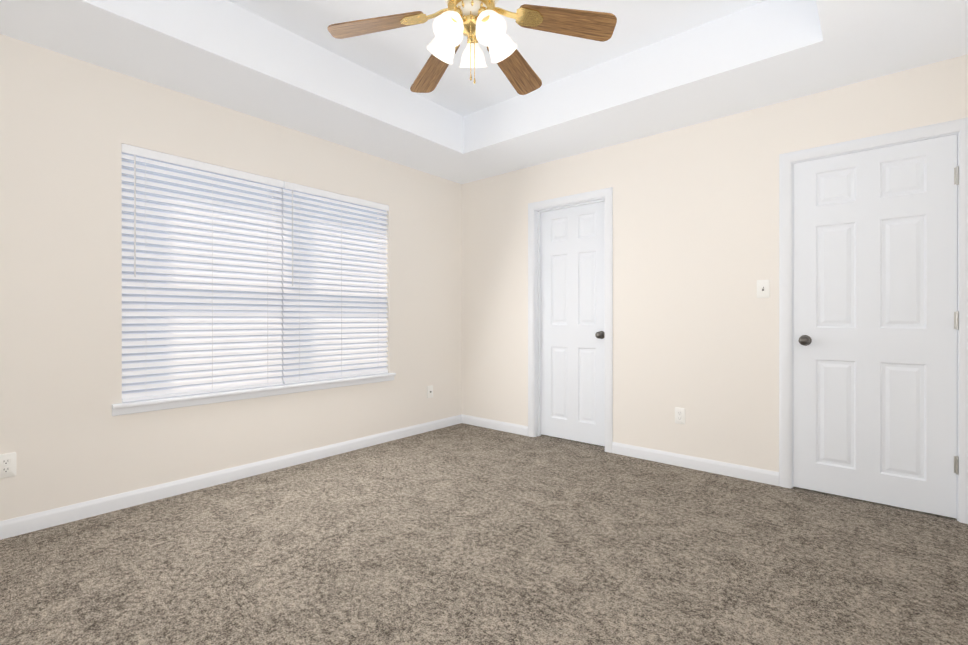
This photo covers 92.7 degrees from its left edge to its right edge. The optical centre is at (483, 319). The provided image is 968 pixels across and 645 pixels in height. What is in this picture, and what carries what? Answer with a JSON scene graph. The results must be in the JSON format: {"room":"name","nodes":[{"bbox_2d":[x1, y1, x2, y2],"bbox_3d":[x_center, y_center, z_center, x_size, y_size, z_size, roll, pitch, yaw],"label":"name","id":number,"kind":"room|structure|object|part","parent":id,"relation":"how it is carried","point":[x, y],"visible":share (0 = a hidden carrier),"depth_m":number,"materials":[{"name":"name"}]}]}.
{"room":"empty bedroom","nodes":[
{"label":"empty bedroom","id":0,"kind":"room"},
{"bbox_2d":[0,34,461,520],"bbox_3d":[-1.542,-0.365,3.261,0.120,2.850,4.170,0,0,40],"label":"wall","id":1,"kind":"structure","parent":0,"point":[69,126],"depth_m":2.57,"materials":[{"name":"white paint"}]},
{"bbox_2d":[0,452,15,478],"bbox_3d":[-2.321,0.711,2.240,0.009,0.116,0.072,0,0,40],"label":"outlet","id":2,"kind":"object","parent":1,"relation":"attached to","point":[7,464],"visible":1,"depth_m":2.24,"materials":[{"name":"white plastic"}]},
{"bbox_2d":[0,414,463,539],"bbox_3d":[-1.490,1.017,3.220,0.014,0.085,3.930,0,0,40],"label":"baseboard","id":3,"kind":"structure","parent":1,"relation":"attached to","point":[12,527],"depth_m":2.84,"materials":[{"name":"white paint"}]},
{"bbox_2d":[122,159,383,380],"bbox_3d":[-1.492,-0.260,3.355,0.044,1.460,1.869,0,0,40],"label":"window","id":4,"kind":"structure","parent":1,"relation":"in","point":[258,243],"depth_m":3.35,"materials":[{"name":"white plastic"}]},
{"bbox_2d":[122,144,283,401],"bbox_3d":[-1.754,-0.261,2.964,0.056,1.454,0.928,0,0,40],"label":"window blind","id":5,"kind":"object","parent":4,"relation":"attached to","point":[167,341],"visible":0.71,"depth_m":2.90,"materials":[{"name":"white plastic"}]},
{"bbox_2d":[134,155,135,276],"bbox_3d":[-1.995,-0.589,2.638,0.008,0.700,0.008,0,0,40],"label":"blind cord","id":6,"kind":"object","parent":5,"relation":"attached to","point":[134,155],"depth_m":2.64,"materials":[{"name":"white plastic"}]},
{"bbox_2d":[143,157,145,280],"bbox_3d":[-1.964,-0.247,2.678,0.002,1.395,0.002,0,0,40],"label":"blind cord","id":7,"kind":"object","parent":5,"relation":"attached to","point":[143,236],"depth_m":2.68,"materials":[{"name":"white fabric"}]},
{"bbox_2d":[212,172,212,389],"bbox_3d":[-1.736,-0.248,2.948,0.002,1.395,0.002,0,0,40],"label":"blind cord","id":8,"kind":"object","parent":5,"relation":"attached to","point":[212,172],"depth_m":2.95,"materials":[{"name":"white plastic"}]},
{"bbox_3d":[-1.494,-0.260,3.357,0.004,1.370,1.779,0,0,40],"label":"glass","id":9,"kind":"part","parent":4,"relation":"part of","materials":[{"name":"clear glass"}]},
{"bbox_2d":[281,181,388,383],"bbox_3d":[-1.149,-0.262,3.679,0.056,1.454,0.928,0,0,40],"label":"window blind","id":10,"kind":"object","parent":4,"relation":"attached to","point":[317,319],"visible":0.9,"depth_m":3.62,"materials":[{"name":"white plastic"}]},
{"bbox_2d":[292,190,292,285],"bbox_3d":[-1.390,-0.590,3.353,0.008,0.700,0.008,0,0,40],"label":"blind cord","id":11,"kind":"object","parent":10,"relation":"attached to","point":[292,190],"depth_m":3.35,"materials":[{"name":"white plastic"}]},
{"bbox_2d":[299,326,299,379],"bbox_3d":[-1.359,-0.248,3.393,0.002,1.395,0.002,0,0,40],"label":"blind cord","id":12,"kind":"object","parent":10,"relation":"attached to","point":[299,326],"depth_m":3.39,"materials":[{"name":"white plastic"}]},
{"bbox_2d":[341,201,341,375],"bbox_3d":[-1.131,-0.248,3.663,0.002,1.395,0.002,0,0,40],"label":"blind cord","id":13,"kind":"object","parent":10,"relation":"attached to","point":[341,282],"depth_m":3.66,"materials":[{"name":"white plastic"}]},
{"bbox_2d":[112,373,395,415],"bbox_3d":[-1.441,0.502,3.313,0.099,0.065,1.959,0,0,40],"label":"window sill","id":14,"kind":"structure","parent":1,"relation":"attached to","point":[138,406],"depth_m":3.04,"materials":[{"name":"white paint"}]},
{"bbox_2d":[427,385,432,397],"bbox_3d":[-0.507,0.688,4.379,0.018,0.116,0.072,0,0,40],"label":"outlet","id":15,"kind":"object","parent":1,"relation":"attached to","point":[429,391],"visible":1,"depth_m":4.38,"materials":[{"name":"white plastic"}]},
{"bbox_2d":[0,423,967,644],"bbox_3d":[-0.098,1.091,2.042,3.900,0.060,4.170,0,0,40],"label":"floor","id":16,"kind":"structure","parent":0,"point":[462,534],"depth_m":2.03,"materials":[{"name":"carpet"}]},
{"bbox_2d":[0,0,967,183],"bbox_3d":[-0.098,-1.594,2.039,3.900,0.430,4.170,0,0,40],"label":"ceiling","id":17,"kind":"structure","parent":0,"point":[650,68],"depth_m":2.72,"materials":[{"name":"white paint"}]},
{"bbox_2d":[327,0,616,94],"bbox_3d":[-0.054,-1.341,1.980,1.164,0.695,1.218,0,0,40],"label":"ceiling fan","id":18,"kind":"object","parent":17,"relation":"hanging from","point":[482,22],"visible":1,"depth_m":1.97,"materials":[{"name":"brown wood"}]},
{"bbox_3d":[-0.461,-1.270,1.989,0.413,0.006,0.142,-9,12,1],"label":"blade","id":19,"kind":"part","parent":18,"relation":"part of","materials":[{"name":"brown wood"}]},
{"label":"blade","id":20,"kind":"part","parent":18,"relation":"part of","materials":[{"name":"brown wood"}]},
{"bbox_3d":[0.157,-1.270,2.327,0.142,0.006,0.413,-13,-16,29],"label":"blade","id":21,"kind":"part","parent":18,"relation":"part of","materials":[{"name":"brown wood"}]},
{"bbox_3d":[0.352,-1.270,1.971,0.413,0.006,0.142,9,-12,1],"label":"blade","id":22,"kind":"part","parent":18,"relation":"part of","materials":[{"name":"brown wood"}]},
{"bbox_2d":[462,54,967,471],"bbox_3d":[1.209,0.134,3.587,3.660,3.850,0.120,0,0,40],"label":"wall","id":23,"kind":"structure","parent":0,"point":[695,257],"depth_m":3.30,"materials":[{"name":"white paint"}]},
{"bbox_2d":[464,415,527,435],"bbox_3d":[0.096,1.016,4.443,0.796,0.085,0.014,0,0,40],"label":"baseboard","id":24,"kind":"structure","parent":23,"relation":"attached to","point":[471,420],"depth_m":4.41,"materials":[{"name":"white paint"}]},
{"bbox_2d":[528,187,612,452],"bbox_3d":[0.747,0.005,3.967,0.811,2.108,0.137,0,0,40],"label":"door frame","id":25,"kind":"structure","parent":23,"relation":"attached to","point":[607,193],"depth_m":4.14,"materials":[{"name":"white paint"}]},
{"bbox_2d":[541,202,604,445],"bbox_3d":[0.778,0.035,4.004,0.665,2.023,0.035,0,0,40],"label":"door","id":26,"kind":"structure","parent":23,"relation":"in","point":[572,321],"depth_m":3.98,"materials":[{"name":"white paint"}]},
{"bbox_2d":[595,331,604,338],"bbox_3d":[0.951,0.129,3.789,0.066,0.066,0.070,0,0,40],"label":"door knob","id":27,"kind":"object","parent":26,"relation":"attached to","point":[600,335],"depth_m":3.77,"materials":[{"name":"grey metal"}]},
{"bbox_2d":[675,407,684,423],"bbox_3d":[1.414,0.697,3.330,0.072,0.116,0.009,0,0,40],"label":"outlet","id":28,"kind":"object","parent":23,"relation":"attached to","point":[679,415],"visible":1,"depth_m":3.33,"materials":[{"name":"white plastic"}]},
{"bbox_2d":[612,442,778,485],"bbox_3d":[1.448,1.017,3.299,1.125,0.085,0.014,0,0,40],"label":"baseboard","id":29,"kind":"structure","parent":23,"relation":"attached to","point":[735,471],"depth_m":3.23,"materials":[{"name":"white paint"}]},
{"bbox_2d":[757,280,769,297],"bbox_3d":[1.806,-0.198,2.989,0.072,0.116,0.022,0,0,40],"label":"light switch","id":30,"kind":"object","parent":23,"relation":"attached to","point":[763,288],"visible":1,"depth_m":2.99,"materials":[{"name":"white plastic"}]},
{"bbox_2d":[779,118,967,523],"bbox_3d":[2.246,0.006,2.699,0.866,2.108,0.137,0,0,40],"label":"door frame","id":31,"kind":"structure","parent":23,"relation":"attached to","point":[787,160],"depth_m":2.66,"materials":[{"name":"white paint"}]},
{"bbox_2d":[793,134,958,517],"bbox_3d":[2.226,0.037,2.666,0.734,2.023,0.047,0,0,40],"label":"door","id":32,"kind":"structure","parent":23,"relation":"in","point":[874,310],"depth_m":2.63,"materials":[{"name":"white paint"}]},
{"bbox_2d":[799,335,811,345],"bbox_3d":[1.964,0.130,2.827,0.066,0.066,0.070,0,0,40],"label":"door knob","id":33,"kind":"object","parent":32,"relation":"attached to","point":[805,340],"depth_m":2.81,"materials":[{"name":"grey metal"}]},
{"bbox_3d":[2.486,0.006,2.423,0.024,1.618,0.012,0,0,40],"label":"right door hinges","id":34,"kind":"part","parent":32,"relation":"part of","materials":[{"name":"silver metal"}]},
{"label":"outside","id":35,"kind":"structure","parent":0,"visible":0},
{"bbox_2d":[128,160,376,306],"bbox_3d":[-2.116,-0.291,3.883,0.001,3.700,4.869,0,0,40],"label":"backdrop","id":36,"kind":"structure","parent":35,"point":[242,222],"depth_m":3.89,"materials":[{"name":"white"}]}
]}

